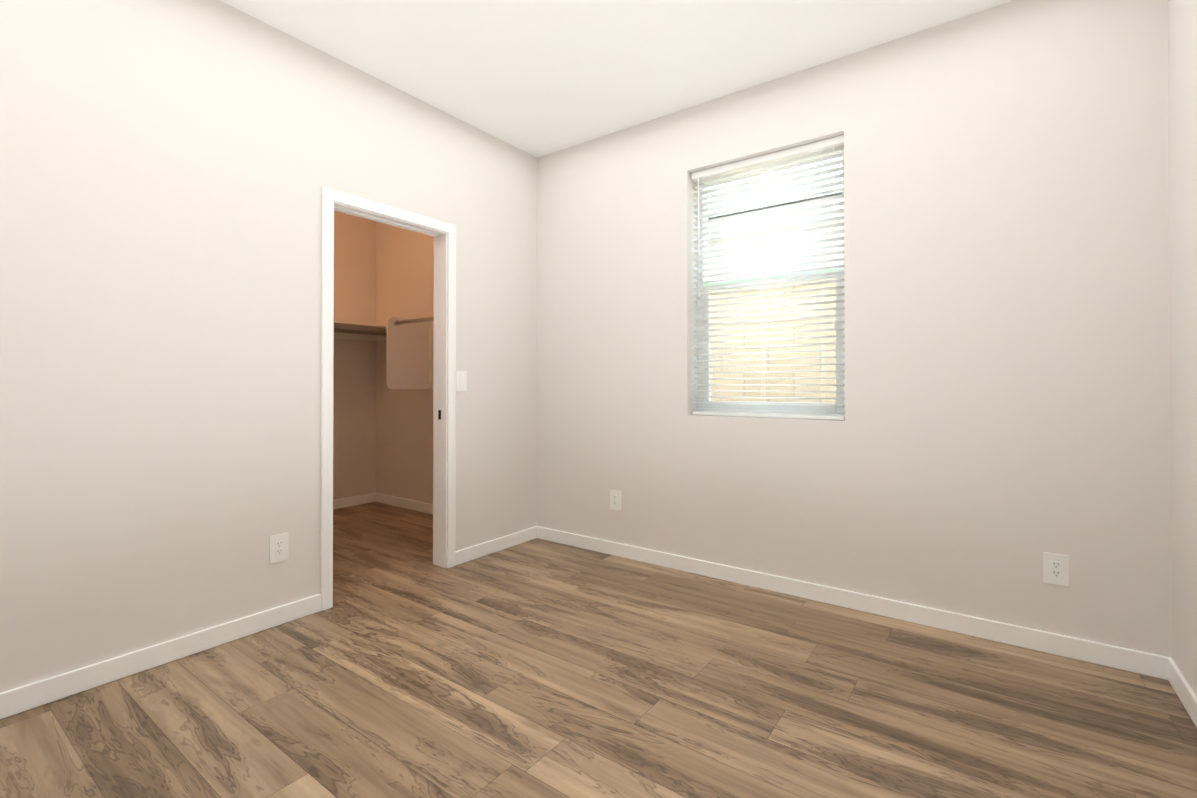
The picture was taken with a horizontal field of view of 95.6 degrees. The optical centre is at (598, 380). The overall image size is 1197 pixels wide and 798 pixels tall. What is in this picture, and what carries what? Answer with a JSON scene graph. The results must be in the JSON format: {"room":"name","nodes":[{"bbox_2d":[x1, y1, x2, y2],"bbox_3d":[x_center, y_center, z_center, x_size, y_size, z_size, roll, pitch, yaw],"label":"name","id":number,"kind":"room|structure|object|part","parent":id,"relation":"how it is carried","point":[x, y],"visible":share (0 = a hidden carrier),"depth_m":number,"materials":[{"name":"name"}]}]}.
{"room":"empty bedroom","nodes":[
{"label":"empty bedroom","id":0,"kind":"room"},
{"bbox_2d":[0,0,536,692],"bbox_3d":[-1.582,-0.248,2.448,0.115,2.740,3.715,0,0,36],"label":"wall","id":1,"kind":"structure","parent":0,"point":[170,170],"depth_m":2.22,"materials":[{"name":"white paint"}]},
{"bbox_2d":[0,594,320,718],"bbox_3d":[-1.951,1.075,1.824,0.013,0.085,2.030,0,0,36],"label":"baseboard","id":2,"kind":"structure","parent":1,"relation":"attached to","point":[38,693],"depth_m":2.09,"materials":[{"name":"white wood"}]},
{"bbox_2d":[269,533,288,563],"bbox_3d":[-1.468,0.770,2.496,0.007,0.124,0.082,0,0,36],"label":"electrical outlet","id":3,"kind":"object","parent":1,"relation":"attached to","point":[278,547],"visible":1,"depth_m":2.49,"materials":[{"name":"white plastic"}]},
{"bbox_2d":[320,187,455,610],"bbox_3d":[-1.160,0.089,3.013,0.132,2.072,0.814,0,0,36],"label":"door frame","id":4,"kind":"structure","parent":1,"relation":"attached to","point":[330,197],"depth_m":3.25,"materials":[{"name":"white wood"}]},
{"bbox_2d":[386,317,432,388],"bbox_3d":[-1.193,-0.220,4.035,1.124,0.580,0.071,0,0,36],"label":"closet shelf","id":5,"kind":"object","parent":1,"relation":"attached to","point":[408,353],"depth_m":4.45,"materials":[{"name":"white wood"}]},
{"bbox_3d":[-1.550,-0.218,4.468,0.036,0.580,0.410,0,0,36],"label":"panel","id":6,"kind":"part","parent":5,"relation":"part of","materials":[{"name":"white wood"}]},
{"bbox_2d":[433,267,433,563],"bbox_3d":[-1.219,0.089,3.056,0.016,2.072,0.814,0,0,36],"label":"door frame","id":7,"kind":"structure","parent":1,"relation":"attached to","point":[433,415],"depth_m":3.34,"materials":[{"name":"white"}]},
{"bbox_2d":[456,371,466,390],"bbox_3d":[-0.846,0.002,3.353,0.008,0.124,0.082,0,0,36],"label":"light switch","id":8,"kind":"object","parent":1,"relation":"attached to","point":[461,380],"visible":1,"depth_m":3.35,"materials":[{"name":"white plastic"}]},
{"bbox_2d":[455,526,536,565],"bbox_3d":[-0.660,1.086,3.598,0.013,0.085,0.730,0,0,36],"label":"baseboard","id":9,"kind":"structure","parent":1,"relation":"attached to","point":[486,548],"depth_m":3.56,"materials":[{"name":"white wood"}]},
{"bbox_2d":[333,211,375,499],"bbox_3d":[-2.946,-0.238,4.058,0.115,2.740,2.715,0,0,36],"label":"wall","id":10,"kind":"structure","parent":0,"point":[354,417],"depth_m":4.95,"materials":[{"name":"white paint"}]},
{"bbox_2d":[333,492,375,509],"bbox_3d":[-2.860,1.089,4.059,0.013,0.085,2.600,0,0,36],"label":"baseboard","id":11,"kind":"structure","parent":10,"relation":"attached to","point":[353,500],"depth_m":4.92,"materials":[{"name":"white wood"}]},
{"bbox_2d":[334,320,385,340],"bbox_3d":[-2.699,-0.433,3.951,0.410,0.109,2.600,0,0,36],"label":"closet shelf","id":12,"kind":"object","parent":10,"relation":"attached to","point":[342,329],"depth_m":4.80,"materials":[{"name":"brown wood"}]},
{"bbox_2d":[0,502,1196,797],"bbox_3d":[-0.965,1.150,2.126,5.581,0.060,3.935,0,0,36],"label":"floor","id":13,"kind":"structure","parent":0,"point":[404,666],"depth_m":1.87,"materials":[{"name":"brown wood"}]},
{"bbox_2d":[220,0,1013,157],"bbox_3d":[-0.965,-1.680,2.144,5.581,0.120,3.935,0,0,36],"label":"ceiling","id":14,"kind":"structure","parent":0,"point":[537,78],"depth_m":2.63,"materials":[{"name":"white paint"}]},
{"bbox_2d":[376,0,1171,657],"bbox_3d":[0.128,-0.241,3.636,5.581,2.740,0.220,0,0,36],"label":"wall","id":15,"kind":"structure","parent":0,"point":[991,438],"depth_m":2.51,"materials":[{"name":"white paint"}]},
{"bbox_2d":[375,493,432,514],"bbox_3d":[-1.322,1.092,4.539,1.909,0.085,0.013,0,0,36],"label":"baseboard","id":16,"kind":"structure","parent":15,"relation":"attached to","point":[423,507],"depth_m":4.82,"materials":[{"name":"white wood"}]},
{"bbox_2d":[610,490,620,509],"bbox_3d":[0.109,0.772,3.503,0.082,0.124,0.007,0,0,36],"label":"electrical outlet","id":17,"kind":"object","parent":15,"relation":"attached to","point":[615,499],"visible":1,"depth_m":3.50,"materials":[{"name":"white plastic"}]},
{"bbox_2d":[692,135,844,419],"bbox_3d":[0.947,-0.520,3.058,0.865,1.450,0.165,0,0,36],"label":"window","id":18,"kind":"structure","parent":15,"relation":"in","point":[704,360],"depth_m":3.00,"materials":[{"name":"white plastic"}]},
{"bbox_2d":[698,178,698,296],"bbox_3d":[0.591,-0.844,3.207,0.008,0.700,0.008,0,0,36],"label":"blind cord","id":19,"kind":"object","parent":18,"relation":"hanging from","point":[698,178],"depth_m":3.20,"materials":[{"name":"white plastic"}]},
{"bbox_2d":[708,175,708,292],"bbox_3d":[0.645,-0.509,3.177,0.002,1.390,0.002,0,0,36],"label":"blind cord","id":20,"kind":"object","parent":18,"relation":"hanging from","point":[708,175],"depth_m":3.18,"materials":[{"name":"white fabric"}]},
{"bbox_2d":[711,181,711,279],"bbox_3d":[0.669,-0.509,3.210,0.002,1.390,0.002,0,0,36],"label":"blind cord","id":21,"kind":"object","parent":18,"relation":"hanging from","point":[711,181],"depth_m":3.21,"materials":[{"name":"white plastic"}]},
{"bbox_2d":[761,162,761,308],"bbox_3d":[0.898,-0.510,2.992,0.002,1.390,0.002,0,0,36],"label":"blind cord","id":22,"kind":"object","parent":18,"relation":"hanging from","point":[761,243],"depth_m":2.99,"materials":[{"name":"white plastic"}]},
{"bbox_2d":[764,315,764,412],"bbox_3d":[0.923,-0.510,3.026,0.002,1.390,0.002,0,0,36],"label":"blind cord","id":23,"kind":"object","parent":18,"relation":"hanging from","point":[764,315],"depth_m":3.02,"materials":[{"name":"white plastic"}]},
{"bbox_3d":[0.911,-0.521,3.009,0.849,1.444,0.044,0,0,36],"label":"window blind rails","id":24,"kind":"part","parent":18,"relation":"part of","materials":[{"name":"white plastic"}]},
{"bbox_2d":[704,268,841,285],"bbox_3d":[0.964,-0.582,3.081,0.781,0.010,0.020,0,0,36],"label":"window rail","id":25,"kind":"structure","parent":18,"relation":"attached to","point":[829,270],"depth_m":3.03,"materials":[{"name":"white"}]},
{"bbox_2d":[821,154,823,317],"bbox_3d":[1.153,-0.511,2.806,0.002,1.390,0.002,0,0,36],"label":"blind cord","id":26,"kind":"object","parent":18,"relation":"hanging from","point":[823,154],"depth_m":2.81,"materials":[{"name":"white fabric"}]},
{"bbox_2d":[833,144,834,329],"bbox_3d":[1.199,-0.731,2.767,0.012,0.950,0.012,0,0,21],"label":"blind cord","id":27,"kind":"object","parent":18,"relation":"hanging from","point":[833,144],"depth_m":2.77,"materials":[{"name":"white fabric"}]},
{"bbox_2d":[536,526,1171,679],"bbox_3d":[0.846,1.082,2.962,3.196,0.085,0.013,0,0,36],"label":"baseboard","id":28,"kind":"structure","parent":15,"relation":"attached to","point":[1136,661],"depth_m":2.54,"materials":[{"name":"white wood"}]},
{"bbox_2d":[1043,552,1068,585],"bbox_3d":[1.872,0.772,2.221,0.082,0.124,0.007,0,0,36],"label":"electrical outlet","id":29,"kind":"object","parent":15,"relation":"attached to","point":[1056,569],"visible":1,"depth_m":2.22,"materials":[{"name":"white plastic"}]},
{"bbox_2d":[1168,0,1196,695],"bbox_3d":[1.137,-0.261,0.468,0.220,2.740,3.715,0,0,36],"label":"wall","id":30,"kind":"structure","parent":0,"point":[1182,60],"depth_m":1.89,"materials":[{"name":"white paint"}]},
{"bbox_2d":[1168,659,1196,727],"bbox_3d":[1.073,1.067,0.570,0.013,0.085,3.587,0,0,36],"label":"baseboard","id":31,"kind":"structure","parent":30,"relation":"attached to","point":[1185,693],"depth_m":1.87,"materials":[{"name":"white wood"}]},
{"label":"outside","id":32,"kind":"structure","parent":0,"visible":0},
{"bbox_3d":[4.615,1.254,9.155,26.000,0.060,14.000,0,0,36],"label":"ground","id":33,"kind":"structure","parent":32,"visible":0},
{"bbox_2d":[711,279,835,402],"bbox_3d":[0.841,0.202,4.827,19.000,1.990,0.190,0,0,36],"label":"fence","id":34,"kind":"object","parent":33,"relation":"on","point":[791,368],"depth_m":4.32,"materials":[{"name":"beige wood"}]},
{"bbox_2d":[709,219,841,282],"bbox_3d":[2.813,-0.231,9.239,17.000,2.910,6.000,0,0,36],"label":"neighbouring house","id":35,"kind":"structure","parent":33,"relation":"on","point":[780,250],"depth_m":6.12,"materials":[{"name":"white paint"}]},
{"bbox_2d":[709,185,841,236],"bbox_3d":[1.798,-2.385,7.858,17.600,1.520,3.450,0,0,36],"label":"roof","id":36,"kind":"structure","parent":35,"relation":"on","point":[777,205],"depth_m":5.79,"materials":[{"name":"grey"}]}
]}

